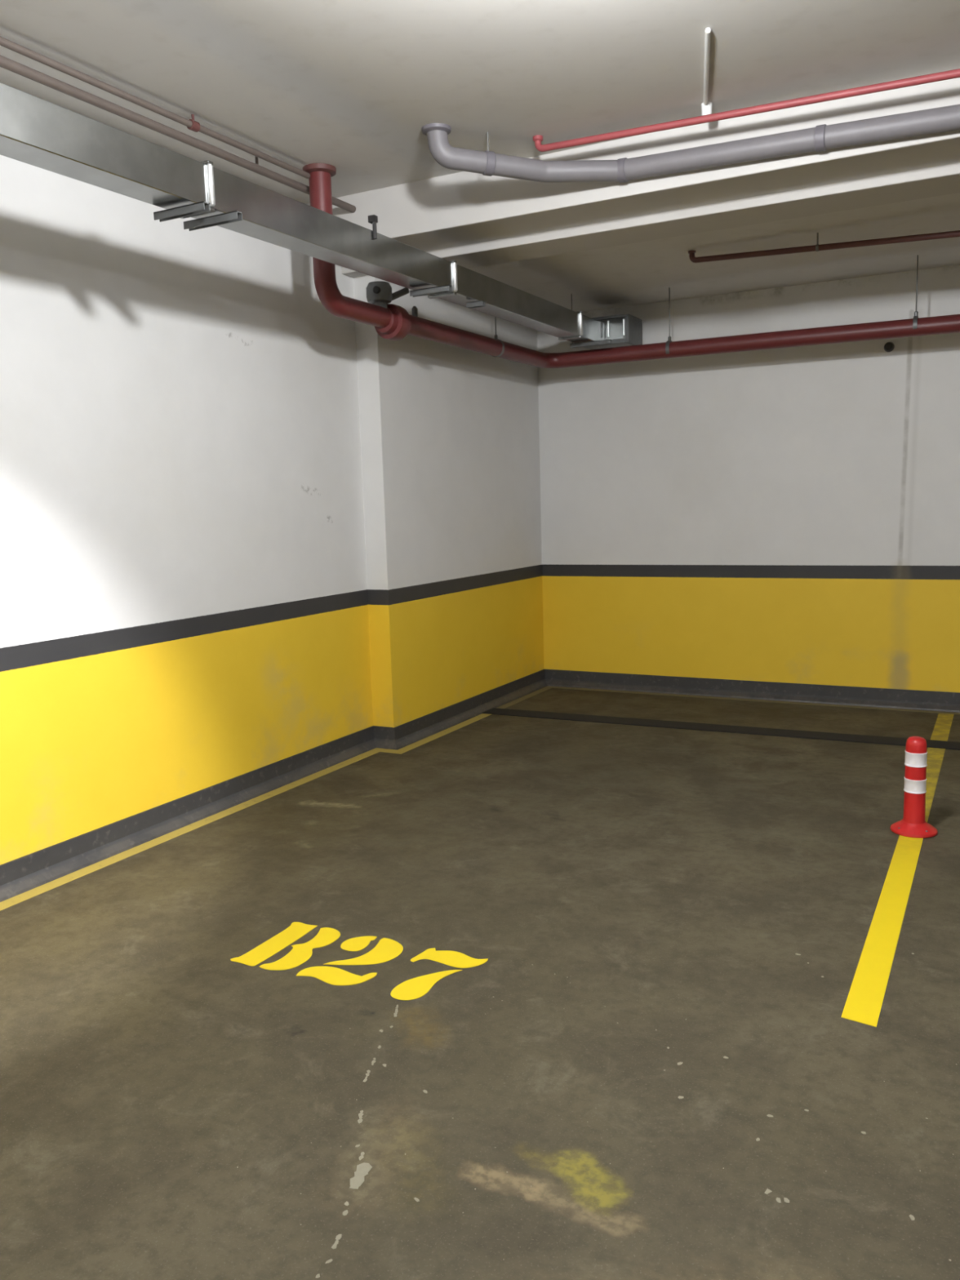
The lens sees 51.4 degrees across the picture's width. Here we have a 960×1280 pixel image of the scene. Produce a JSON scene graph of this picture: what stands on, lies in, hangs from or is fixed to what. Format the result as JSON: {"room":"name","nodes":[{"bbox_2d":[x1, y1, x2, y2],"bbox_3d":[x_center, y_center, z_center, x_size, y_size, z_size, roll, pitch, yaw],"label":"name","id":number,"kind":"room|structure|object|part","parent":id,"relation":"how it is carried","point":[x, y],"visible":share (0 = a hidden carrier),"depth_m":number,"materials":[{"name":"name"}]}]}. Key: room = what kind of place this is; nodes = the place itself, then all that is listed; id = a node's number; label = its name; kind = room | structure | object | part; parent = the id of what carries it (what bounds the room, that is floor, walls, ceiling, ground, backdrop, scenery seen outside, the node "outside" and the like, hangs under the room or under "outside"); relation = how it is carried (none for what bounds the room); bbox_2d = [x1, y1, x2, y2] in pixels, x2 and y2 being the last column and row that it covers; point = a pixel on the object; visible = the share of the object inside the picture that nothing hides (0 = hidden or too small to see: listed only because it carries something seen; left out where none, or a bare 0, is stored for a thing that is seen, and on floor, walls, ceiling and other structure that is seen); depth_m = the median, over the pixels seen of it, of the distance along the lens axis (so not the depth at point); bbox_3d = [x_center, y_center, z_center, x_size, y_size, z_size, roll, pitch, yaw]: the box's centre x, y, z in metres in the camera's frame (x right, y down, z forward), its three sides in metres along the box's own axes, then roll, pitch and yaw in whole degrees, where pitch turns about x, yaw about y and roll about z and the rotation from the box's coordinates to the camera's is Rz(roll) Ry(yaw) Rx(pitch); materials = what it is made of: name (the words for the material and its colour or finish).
{"room":"parking garage","nodes":[
{"label":"parking garage","id":0,"kind":"room"},
{"bbox_2d":[0,155,544,865],"bbox_3d":[-3.354,-0.264,1.537,0.459,3.400,15.622,2,9,28],"label":"wall","id":1,"kind":"structure","parent":0,"point":[246,526],"depth_m":5.13,"materials":[{"name":"paint"}]},
{"bbox_2d":[0,669,547,902],"bbox_3d":[-3.149,1.360,1.683,0.209,0.132,15.612,2,9,28],"label":"baseboard","id":2,"kind":"structure","parent":1,"relation":"attached to","point":[20,875],"depth_m":5.25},
{"bbox_2d":[0,685,959,1279],"bbox_3d":[1.400,1.721,-0.700,11.100,0.200,16.222,2,9,28],"label":"floor","id":3,"kind":"structure","parent":0,"point":[672,876],"depth_m":2.98,"materials":[{"name":"concrete"}]},
{"bbox_2d":[0,713,491,911],"bbox_3d":[-2.909,1.376,1.996,0.235,0.001,12.400,2,9,28],"label":"edge line","id":4,"kind":"object","parent":3,"relation":"on","point":[39,890],"visible":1,"depth_m":5.02,"materials":[{"name":"yellow paint"}]},
{"bbox_2d":[230,921,488,999],"bbox_3d":[-0.420,1.102,3.440,0.821,0.001,0.386,2,9,28],"label":"bay number","id":5,"kind":"object","parent":3,"relation":"on","point":[387,949],"visible":1,"depth_m":3.45,"materials":[{"name":"yellow paint"}]},
{"bbox_2d":[236,952,956,1278],"bbox_3d":[0.437,1.170,2.763,1.674,0.001,2.043,2,9,28],"label":"paint spots","id":6,"kind":"object","parent":3,"relation":"on","point":[362,1169],"visible":1,"depth_m":2.34,"materials":[{"name":"white paint"}]},
{"bbox_2d":[481,707,959,750],"bbox_3d":[4.630,0.711,5.172,10.317,0.006,0.195,2,9,27],"label":"channel","id":7,"kind":"object","parent":3,"relation":"on","point":[572,717],"visible":1,"depth_m":6.66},
{"bbox_2d":[496,685,959,715],"bbox_3d":[4.884,0.650,5.576,10.283,0.001,0.994,2,9,28],"label":"edge line","id":8,"kind":"object","parent":3,"relation":"on","point":[513,702],"visible":1,"depth_m":7.66,"materials":[{"name":"paint"}]},
{"bbox_2d":[840,713,954,1026],"bbox_3d":[2.175,0.820,4.926,0.106,0.001,4.560,2,9,28],"label":"parking line","id":9,"kind":"object","parent":3,"relation":"on","point":[864,1002],"visible":0.79,"depth_m":3.62,"materials":[{"name":"paint"}]},
{"bbox_2d":[889,736,937,838],"bbox_3d":[1.979,0.656,4.536,0.200,0.441,0.200,2,9,28],"label":"bollard","id":10,"kind":"object","parent":9,"relation":"on","point":[913,824],"visible":1,"depth_m":4.50,"materials":[{"name":"red plastic"}]},
{"bbox_3d":[1.979,0.634,4.533,0.098,0.396,0.098,2,9,28],"label":"post","id":11,"kind":"part","parent":10,"relation":"part of","materials":[{"name":"red plastic"}]},
{"bbox_2d":[0,0,959,311],"bbox_3d":[1.368,-1.725,-1.042,11.100,0.680,15.922,2,9,28],"label":"ceiling","id":12,"kind":"structure","parent":0,"point":[352,86],"depth_m":4.04,"materials":[{"name":"white paint"}]},
{"bbox_2d":[0,35,310,178],"bbox_3d":[-3.045,-1.726,0.963,0.048,0.066,9.300,2,9,28],"label":"pipe","id":13,"kind":"object","parent":12,"relation":"hanging from","point":[191,124],"visible":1,"depth_m":4.07,"materials":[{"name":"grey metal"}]},
{"bbox_2d":[0,54,355,213],"bbox_3d":[-2.990,-1.747,1.216,0.038,0.097,9.800,2,9,28],"label":"ceiling pipe","id":14,"kind":"object","parent":12,"relation":"hanging from","point":[7,64],"visible":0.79,"depth_m":4.19,"materials":[{"name":"grey metal"}]},
{"bbox_2d":[0,82,642,349],"bbox_3d":[-1.257,-1.829,3.316,0.385,0.610,9.908,2,9,28],"label":"cable tray","id":15,"kind":"object","parent":12,"relation":"hanging from","point":[37,131],"visible":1,"depth_m":3.98,"materials":[{"name":"metal"}]},
{"bbox_3d":[0.988,-2.314,7.528,0.385,0.204,0.318,2,9,28],"label":"frame","id":16,"kind":"part","parent":15,"relation":"part of","materials":[{"name":"metal"}]},
{"bbox_2d":[302,163,959,368],"bbox_3d":[4.241,-1.991,3.998,10.148,0.801,2.934,2,9,28],"label":"pipe","id":17,"kind":"object","parent":12,"relation":"hanging from","point":[391,322],"visible":0.98,"depth_m":6.39,"materials":[{"name":"red metal"}]},
{"bbox_2d":[365,280,392,308],"bbox_3d":[-0.566,-1.922,5.588,0.146,0.162,0.153,2,9,28],"label":"security camera","id":18,"kind":"object","parent":17,"relation":"attached to","point":[379,293],"depth_m":5.53,"materials":[{"name":"grey plastic"}]},
{"bbox_3d":[-0.459,-1.956,5.638,0.123,0.082,0.035,-6,9,-28],"label":"lever","id":19,"kind":"part","parent":17,"relation":"part of","materials":[{"name":"metal"}]},
{"bbox_3d":[0.104,-2.238,6.809,0.008,0.375,0.008,-8,10,-39],"label":"hanger rod","id":20,"kind":"part","parent":17,"relation":"part of","materials":[{"name":"silver metal"}]},
{"bbox_3d":[1.350,-2.316,7.104,0.008,0.375,0.008,-1,8,6],"label":"hanger rod","id":21,"kind":"part","parent":17,"relation":"part of","materials":[{"name":"silver metal"}]},
{"bbox_3d":[2.781,-2.250,6.349,0.008,0.383,0.008,-1,8,6],"label":"hanger rod","id":22,"kind":"part","parent":17,"relation":"part of","materials":[{"name":"silver metal"}]},
{"bbox_2d":[306,77,959,277],"bbox_3d":[3.795,-2.182,3.517,10.500,0.365,0.680,2,9,28],"label":"ceiling beam","id":23,"kind":"structure","parent":12,"relation":"attached to","point":[473,220],"depth_m":4.87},
{"bbox_2d":[421,104,959,182],"bbox_3d":[3.993,-2.066,2.662,9.343,0.282,0.656,2,9,28],"label":"pipe","id":24,"kind":"object","parent":12,"relation":"hanging from","point":[820,138],"visible":1,"depth_m":4.52,"materials":[{"name":"grey plastic"}]},
{"bbox_3d":[0.037,-2.315,4.640,0.007,0.086,0.007,-1,8,6],"label":"hanger rod","id":25,"kind":"part","parent":24,"relation":"part of","materials":[{"name":"silver metal"}]},
{"bbox_2d":[701,27,712,115],"bbox_3d":[0.912,-2.274,4.033,0.048,0.056,0.758,0,8,14],"label":"conduit","id":26,"kind":"object","parent":12,"relation":"attached to","point":[706,107],"visible":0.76,"depth_m":4.06,"materials":[{"name":"white plastic"}]},
{"bbox_2d":[533,68,959,151],"bbox_3d":[4.197,-2.070,2.625,8.950,0.265,0.048,3,9,28],"label":"pipe","id":27,"kind":"object","parent":12,"relation":"hanging from","point":[955,73],"visible":1,"depth_m":4.23,"materials":[{"name":"red metal"}]},
{"bbox_2d":[688,230,959,262],"bbox_3d":[5.101,-2.096,4.045,8.678,0.196,0.046,2,9,28],"label":"pipe","id":28,"kind":"object","parent":12,"relation":"hanging from","point":[817,247],"visible":1,"depth_m":5.69,"materials":[{"name":"metal"}]},
{"bbox_2d":[537,264,959,692],"bbox_3d":[4.935,-1.138,6.080,10.800,3.400,0.300,2,9,28],"label":"wall","id":29,"kind":"structure","parent":0,"point":[791,514],"depth_m":7.43,"materials":[{"name":"paint"}]},
{"bbox_2d":[544,669,959,712],"bbox_3d":[5.099,0.512,6.046,10.331,0.132,0.050,2,9,28],"label":"baseboard","id":30,"kind":"structure","parent":29,"relation":"attached to","point":[944,701],"depth_m":7.61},
{"bbox_2d":[884,342,894,351],"bbox_3d":[2.817,-2.022,6.873,0.068,0.068,0.055,2,9,28],"label":"hole","id":31,"kind":"object","parent":29,"relation":"attached to","point":[889,346],"depth_m":6.86,"materials":[{"name":"black rubber"}]}
]}

